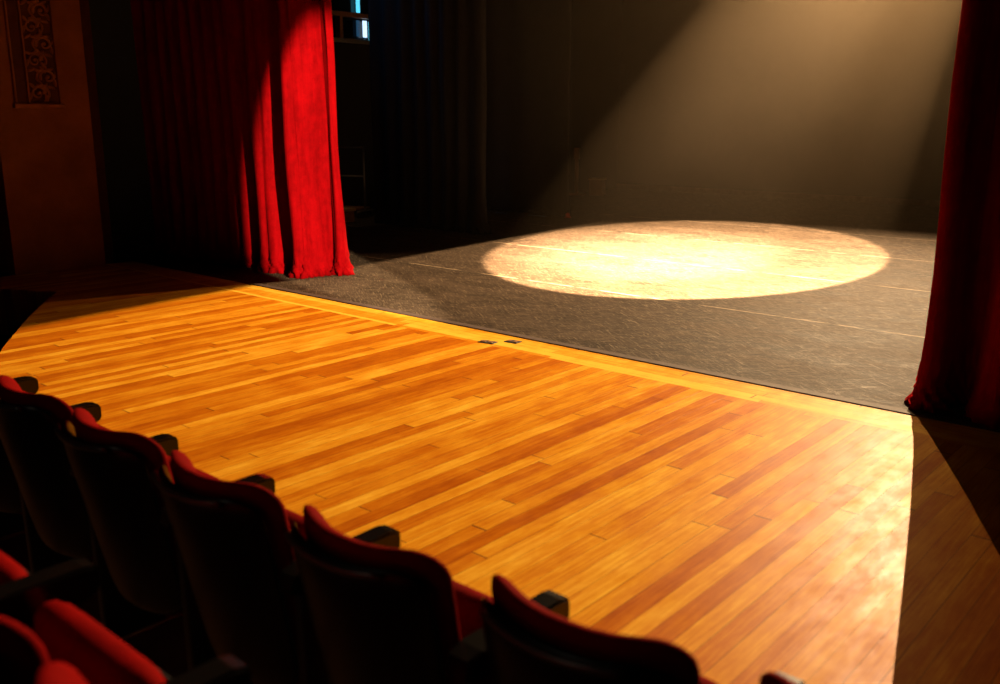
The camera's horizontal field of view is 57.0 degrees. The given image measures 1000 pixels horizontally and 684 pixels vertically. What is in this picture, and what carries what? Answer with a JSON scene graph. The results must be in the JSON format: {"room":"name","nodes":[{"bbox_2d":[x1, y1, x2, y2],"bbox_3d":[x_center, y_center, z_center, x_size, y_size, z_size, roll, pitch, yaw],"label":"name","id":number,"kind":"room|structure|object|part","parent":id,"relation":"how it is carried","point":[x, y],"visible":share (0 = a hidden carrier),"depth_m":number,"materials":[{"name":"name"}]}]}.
{"room":"theater auditorium","nodes":[
{"label":"theater auditorium","id":0,"kind":"room"},
{"bbox_2d":[0,335,12,351],"bbox_3d":[-1.464,1.086,3.772,12.700,0.120,6.200,12,18,40],"label":"floor","id":1,"kind":"structure","parent":0,"point":[4,339],"depth_m":8.11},
{"bbox_2d":[0,0,113,275],"bbox_3d":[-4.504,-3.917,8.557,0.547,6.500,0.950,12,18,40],"label":"wall","id":2,"kind":"structure","parent":0,"point":[50,214],"depth_m":8.84,"materials":[{"name":"paint"}]},
{"bbox_3d":[-4.514,-3.198,8.350,0.040,2.000,0.020,12,18,40],"label":"panel frame","id":3,"kind":"part","parent":2,"relation":"part of","materials":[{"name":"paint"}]},
{"bbox_3d":[-4.483,-3.217,8.399,0.018,1.985,0.100,12,18,40],"label":"plain panel","id":4,"kind":"part","parent":2,"relation":"part of","materials":[{"name":"paint"}]},
{"bbox_3d":[-4.435,-3.219,8.437,0.040,2.000,0.020,12,18,40],"label":"panel frame","id":5,"kind":"part","parent":2,"relation":"part of","materials":[{"name":"paint"}]},
{"bbox_3d":[-4.245,-3.270,8.647,0.040,2.000,0.015,12,18,40],"label":"panel frame","id":6,"kind":"part","parent":2,"relation":"part of","materials":[{"name":"paint"}]},
{"bbox_2d":[0,534,187,678],"bbox_3d":[-0.524,1.258,2.419,8.500,0.200,0.920,12,18,40],"label":"floor","id":7,"kind":"structure","parent":0,"point":[164,646],"depth_m":3.09,"materials":[{"name":"black"}]},
{"bbox_2d":[0,376,38,541],"bbox_3d":[-2.259,0.367,3.853,0.522,0.859,0.469,12,18,40],"label":"seat","id":8,"kind":"object","parent":7,"relation":"on","point":[11,524],"visible":0.09,"depth_m":3.81,"materials":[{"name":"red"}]},
{"bbox_3d":[-2.064,0.807,3.835,0.070,0.012,0.320,12,18,40],"label":"floor plate","id":9,"kind":"part","parent":8,"relation":"part of","materials":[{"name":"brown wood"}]},
{"bbox_3d":[-2.049,0.208,3.709,0.064,0.079,0.346,12,18,40],"label":"armrest","id":10,"kind":"part","parent":8,"relation":"part of","materials":[{"name":"black"}]},
{"bbox_2d":[0,390,101,573],"bbox_3d":[-1.846,0.452,3.500,0.522,0.859,0.469,12,18,40],"label":"seat","id":11,"kind":"object","parent":7,"relation":"on","point":[41,557],"visible":0.22,"depth_m":3.38,"materials":[{"name":"red velvet upholstery"},{"name":"black metal"}]},
{"bbox_3d":[-1.635,0.293,3.356,0.064,0.079,0.346,12,18,40],"label":"armrest","id":12,"kind":"part","parent":11,"relation":"part of","materials":[{"name":"black"}]},
{"bbox_2d":[0,375,181,641],"bbox_3d":[-1.432,0.537,3.147,0.522,0.859,0.469,12,18,40],"label":"seat","id":13,"kind":"object","parent":7,"relation":"on","point":[38,459],"visible":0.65,"depth_m":2.98,"materials":[{"name":"red velvet upholstery"},{"name":"black metal"}]},
{"bbox_3d":[-1.510,0.427,3.091,0.444,0.619,0.217,12,18,40],"label":"backrest","id":14,"kind":"part","parent":13,"relation":"part of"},
{"bbox_3d":[-1.222,0.379,3.004,0.064,0.079,0.346,12,18,40],"label":"armrest","id":15,"kind":"part","parent":13,"relation":"part of","materials":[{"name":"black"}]},
{"bbox_3d":[-1.237,0.977,3.130,0.070,0.012,0.320,12,18,40],"label":"floor plate","id":16,"kind":"part","parent":13,"relation":"part of","materials":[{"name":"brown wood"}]},
{"bbox_2d":[55,408,274,683],"bbox_3d":[-1.019,0.622,2.795,0.522,0.859,0.469,12,18,40],"label":"seat","id":17,"kind":"object","parent":7,"relation":"on","point":[112,470],"visible":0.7,"depth_m":2.61,"materials":[{"name":"red velvet upholstery"},{"name":"black metal"}]},
{"bbox_3d":[-1.096,0.512,2.738,0.444,0.619,0.217,12,18,40],"label":"backrest","id":18,"kind":"part","parent":17,"relation":"part of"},
{"bbox_2d":[166,455,219,479],"bbox_3d":[-0.972,0.517,2.885,0.440,0.291,0.117,12,18,40],"label":"seat back","id":19,"kind":"object","parent":17,"relation":"on","point":[168,457],"depth_m":2.80,"materials":[{"name":"red fabric"}]},
{"bbox_3d":[-0.808,0.464,2.651,0.064,0.079,0.346,12,18,40],"label":"armrest","id":20,"kind":"part","parent":17,"relation":"part of","materials":[{"name":"black"}]},
{"bbox_2d":[151,450,399,683],"bbox_3d":[-0.605,0.707,2.442,0.522,0.859,0.469,12,18,40],"label":"seat","id":21,"kind":"object","parent":7,"relation":"on","point":[239,561],"visible":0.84,"depth_m":2.24,"materials":[{"name":"red velvet upholstery"},{"name":"black metal"}]},
{"bbox_3d":[-0.683,0.598,2.385,0.444,0.619,0.217,12,18,40],"label":"backrest","id":22,"kind":"part","parent":21,"relation":"part of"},
{"bbox_2d":[285,508,306,539],"bbox_3d":[-0.558,0.602,2.533,0.440,0.291,0.117,12,18,40],"label":"seat cushion","id":23,"kind":"object","parent":21,"relation":"on","point":[293,517],"depth_m":2.45,"materials":[{"name":"red fabric"}]},
{"bbox_3d":[-0.395,0.549,2.299,0.064,0.079,0.346,12,18,40],"label":"armrest","id":24,"kind":"part","parent":21,"relation":"part of","materials":[{"name":"black"}]},
{"bbox_2d":[284,504,569,683],"bbox_3d":[-0.189,0.789,2.104,0.522,0.859,0.469,11,18,39],"label":"seat","id":25,"kind":"object","parent":7,"relation":"on","point":[379,614],"visible":0.9,"depth_m":1.88,"materials":[{"name":"red velvet upholstery"},{"name":"black metal"}]},
{"bbox_3d":[-0.266,0.679,2.046,0.444,0.619,0.217,11,18,39],"label":"backrest","id":26,"kind":"part","parent":25,"relation":"part of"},
{"bbox_2d":[453,580,492,638],"bbox_3d":[-0.143,0.684,2.195,0.440,0.291,0.117,11,18,39],"label":"seat cushion","id":27,"kind":"object","parent":25,"relation":"on","point":[468,600],"depth_m":2.05,"materials":[{"name":"red fabric"}]},
{"bbox_3d":[0.023,0.630,1.962,0.064,0.079,0.346,11,18,39],"label":"armrest","id":28,"kind":"part","parent":25,"relation":"part of","materials":[{"name":"black plastic"}]},
{"bbox_2d":[479,574,804,683],"bbox_3d":[0.240,0.865,1.790,0.522,0.859,0.469,11,17,38],"label":"seat","id":29,"kind":"object","parent":7,"relation":"on","point":[526,642],"visible":0.99,"depth_m":1.56,"materials":[{"name":"red velvet upholstery"},{"name":"black metal"}]},
{"bbox_3d":[0.163,0.755,1.731,0.444,0.619,0.217,11,17,38],"label":"backrest","id":30,"kind":"part","parent":29,"relation":"part of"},
{"bbox_2d":[700,675,716,683],"bbox_3d":[0.283,0.759,1.882,0.440,0.291,0.117,11,17,38],"label":"theater seat","id":31,"kind":"object","parent":29,"relation":"on","point":[703,680],"depth_m":1.75,"materials":[{"name":"red fabric"}]},
{"bbox_3d":[0.453,0.705,1.652,0.064,0.079,0.346,11,17,38],"label":"armrest","id":32,"kind":"part","parent":29,"relation":"part of","materials":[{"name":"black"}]},
{"bbox_2d":[759,671,794,683],"bbox_3d":[0.674,0.939,1.483,0.522,0.859,0.469,11,17,37],"label":"seat","id":33,"kind":"object","parent":7,"relation":"on","point":[770,677],"visible":1,"depth_m":1.43,"materials":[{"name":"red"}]},
{"bbox_2d":[88,0,622,235],"bbox_3d":[-1.567,-6.381,14.720,0.200,8.600,12.300,12,18,40],"label":"wall","id":34,"kind":"structure","parent":0,"point":[597,24],"depth_m":14.37,"materials":[{"name":"black paint"}]},
{"bbox_2d":[331,0,368,43],"bbox_3d":[-2.461,-5.548,13.825,0.240,2.000,1.620,12,18,40],"label":"window","id":35,"kind":"structure","parent":34,"relation":"in","point":[349,17],"depth_m":14.23,"materials":[{"name":"blue glass"}]},
{"bbox_3d":[-2.446,-4.602,14.040,0.200,0.060,1.620,12,18,40],"label":"sill","id":36,"kind":"part","parent":35,"relation":"part of","materials":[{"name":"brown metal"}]},
{"bbox_3d":[-2.216,-4.896,14.364,0.020,0.240,0.060,12,18,40],"label":"lit pane","id":37,"kind":"part","parent":35,"relation":"part of","materials":[{"name":"blue glass"}]},
{"bbox_3d":[-2.205,-5.859,14.114,0.020,1.530,0.070,12,18,40],"label":"lit pane","id":38,"kind":"part","parent":35,"relation":"part of","materials":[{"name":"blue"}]},
{"bbox_3d":[-2.122,-4.909,14.440,0.020,0.250,0.080,12,18,40],"label":"lit pane","id":39,"kind":"part","parent":35,"relation":"part of","materials":[{"name":"white glass"}]},
{"bbox_2d":[114,255,999,432],"bbox_3d":[0.491,0.079,6.055,16.000,0.106,0.070,12,18,40],"label":"trim","id":40,"kind":"structure","parent":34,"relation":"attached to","point":[117,259],"depth_m":5.75,"materials":[{"name":"brown wood"}]},
{"bbox_2d":[0,265,999,683],"bbox_3d":[-0.357,0.589,4.638,12.300,0.420,2.700,12,18,40],"label":"floor","id":41,"kind":"structure","parent":0,"point":[753,539],"depth_m":3.88,"materials":[{"name":"orange wood"}]},
{"bbox_2d":[112,188,971,421],"bbox_3d":[4.562,-0.998,10.571,16.000,0.120,12.380,12,18,40],"label":"floor","id":42,"kind":"structure","parent":0,"point":[830,297],"depth_m":8.66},
{"bbox_2d":[130,0,354,278],"bbox_3d":[-2.716,-3.573,9.048,3.140,5.610,0.654,12,18,40],"label":"stage curtain","id":43,"kind":"object","parent":42,"relation":"on","point":[238,97],"visible":1,"depth_m":8.95,"materials":[{"name":"red fabric"}]},
{"bbox_2d":[343,207,355,222],"bbox_3d":[-2.558,-1.881,13.552,0.840,0.200,0.440,12,18,40],"label":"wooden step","id":44,"kind":"structure","parent":42,"relation":"on","point":[348,212],"depth_m":13.37,"materials":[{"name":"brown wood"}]},
{"bbox_2d":[338,146,373,217],"bbox_3d":[-2.317,-2.454,14.086,0.588,1.061,0.470,6,15,23],"label":"rack","id":45,"kind":"object","parent":42,"relation":"on","point":[362,208],"visible":0.5,"depth_m":13.99,"materials":[{"name":"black metal"}]},
{"bbox_3d":[-2.317,-2.958,13.964,0.560,0.024,0.024,6,15,23],"label":"rail","id":46,"kind":"part","parent":45,"relation":"part of","materials":[{"name":"black metal"}]},
{"bbox_3d":[-2.317,-2.540,14.065,0.560,0.024,0.024,6,15,23],"label":"rail","id":47,"kind":"part","parent":45,"relation":"part of","materials":[{"name":"black metal"}]},
{"bbox_2d":[343,205,369,209],"bbox_3d":[-2.317,-2.069,14.179,0.540,0.030,0.320,6,15,23],"label":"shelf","id":48,"kind":"object","parent":45,"relation":"attached to","point":[364,207],"depth_m":14.06,"materials":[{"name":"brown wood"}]},
{"bbox_3d":[-2.061,-2.470,13.965,0.026,0.950,0.026,-13,18,-42],"label":"post","id":49,"kind":"part","parent":45,"relation":"part of","materials":[{"name":"black metal"}]},
{"bbox_2d":[368,0,492,234],"bbox_3d":[-0.978,-4.723,11.894,2.181,6.510,0.258,12,18,40],"label":"drape","id":50,"kind":"object","parent":42,"relation":"on","point":[428,57],"visible":1,"depth_m":12.28,"materials":[{"name":"black fabric"}]},
{"bbox_2d":[486,0,572,215],"bbox_3d":[0.053,-5.303,14.294,2.720,6.507,0.133,12,18,40],"label":"drape","id":51,"kind":"object","parent":42,"relation":"on","point":[529,43],"visible":0.76,"depth_m":14.30,"materials":[{"name":"black fabric"}]},
{"bbox_2d":[570,148,585,195],"bbox_3d":[1.516,-3.374,18.205,0.320,0.920,0.320,4,14,18],"label":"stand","id":52,"kind":"object","parent":42,"relation":"on","point":[576,150],"visible":0.89,"depth_m":18.16,"materials":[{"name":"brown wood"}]},
{"bbox_3d":[1.516,-3.360,18.208,0.069,0.810,0.069,4,14,18],"label":"post","id":53,"kind":"part","parent":52,"relation":"part of","materials":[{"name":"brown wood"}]},
{"bbox_3d":[1.516,-2.947,18.308,0.320,0.040,0.320,4,14,18],"label":"foot plate","id":54,"kind":"part","parent":52,"relation":"part of","materials":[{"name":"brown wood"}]},
{"bbox_2d":[904,0,999,429],"bbox_3d":[3.286,-2.175,3.250,3.012,5.608,0.438,12,18,40],"label":"stage curtain","id":55,"kind":"object","parent":42,"relation":"on","point":[959,364],"visible":1,"depth_m":4.54,"materials":[{"name":"red fabric"}]},
{"bbox_2d":[106,261,999,452],"bbox_3d":[0.632,0.324,5.734,12.300,0.420,0.300,12,18,40],"label":"floor","id":56,"kind":"structure","parent":0,"point":[904,423],"depth_m":5.50,"materials":[{"name":"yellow wood"}]},
{"bbox_2d":[478,340,496,343],"bbox_3d":[-0.082,-0.003,6.176,0.120,0.008,0.070,9,16,32],"label":"lid","id":57,"kind":"object","parent":56,"relation":"on","point":[481,341],"visible":1,"depth_m":6.16,"materials":[{"name":"black metal"}]},
{"bbox_2d":[504,339,521,343],"bbox_3d":[0.088,-0.005,6.186,0.100,0.008,0.070,10,17,34],"label":"lid","id":58,"kind":"object","parent":56,"relation":"on","point":[509,340],"visible":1,"depth_m":6.18,"materials":[{"name":"black metal"}]},
{"bbox_2d":[617,0,961,200],"bbox_3d":[8.606,-6.238,14.128,16.300,8.600,0.200,12,18,40],"label":"wall","id":59,"kind":"structure","parent":0,"point":[826,97],"depth_m":17.26,"materials":[{"name":"grey paint"}]},
{"bbox_2d":[616,184,939,206],"bbox_3d":[8.568,-2.176,14.985,16.000,0.100,0.030,12,18,40],"label":"baseboard","id":60,"kind":"structure","parent":59,"relation":"attached to","point":[622,186],"depth_m":17.59,"materials":[{"name":"black wood"}]},
{"bbox_3d":[-1.270,1.391,1.577,8.500,0.335,1.340,12,18,40],"label":"floor","id":61,"kind":"structure","parent":0,"visible":0},
{"bbox_2d":[0,551,100,634],"bbox_3d":[-1.185,0.683,1.967,0.522,0.859,0.469,12,18,40],"label":"seat","id":62,"kind":"object","parent":61,"relation":"on","point":[73,581],"visible":0.53,"depth_m":1.87,"materials":[{"name":"red velvet upholstery"},{"name":"black metal"}]},
{"bbox_2d":[0,551,27,584],"bbox_3d":[-1.138,0.578,2.058,0.440,0.291,0.117,12,18,40],"label":"seat cushion","id":63,"kind":"object","parent":62,"relation":"on","point":[10,570],"depth_m":1.91,"materials":[{"name":"red fabric"}]},
{"bbox_2d":[34,661,87,683],"bbox_3d":[-0.358,0.853,1.262,0.522,0.859,0.469,12,18,40],"label":"seat","id":64,"kind":"object","parent":61,"relation":"on","point":[58,672],"visible":1,"depth_m":1.21,"materials":[{"name":"red fabric"}]},
{"bbox_2d":[0,600,251,683],"bbox_3d":[-0.771,0.768,1.615,0.522,0.859,0.469,12,18,40],"label":"seat","id":65,"kind":"object","parent":61,"relation":"on","point":[64,633],"visible":0.96,"depth_m":1.57,"materials":[{"name":"red fabric"}]},
{"bbox_3d":[-0.849,0.658,1.558,0.444,0.619,0.217,12,18,40],"label":"backrest","id":66,"kind":"part","parent":65,"relation":"part of","materials":[{"name":"red fabric"}]},
{"bbox_2d":[34,600,165,683],"bbox_3d":[-0.724,0.663,1.705,0.440,0.291,0.117,12,18,40],"label":"seat cushion","id":67,"kind":"object","parent":65,"relation":"on","point":[68,635],"depth_m":1.64,"materials":[{"name":"red fabric"}]},
{"bbox_3d":[-0.560,0.610,1.471,0.064,0.079,0.346,12,18,40],"label":"armrest","id":68,"kind":"part","parent":65,"relation":"part of","materials":[{"name":"black plastic"}]}
]}

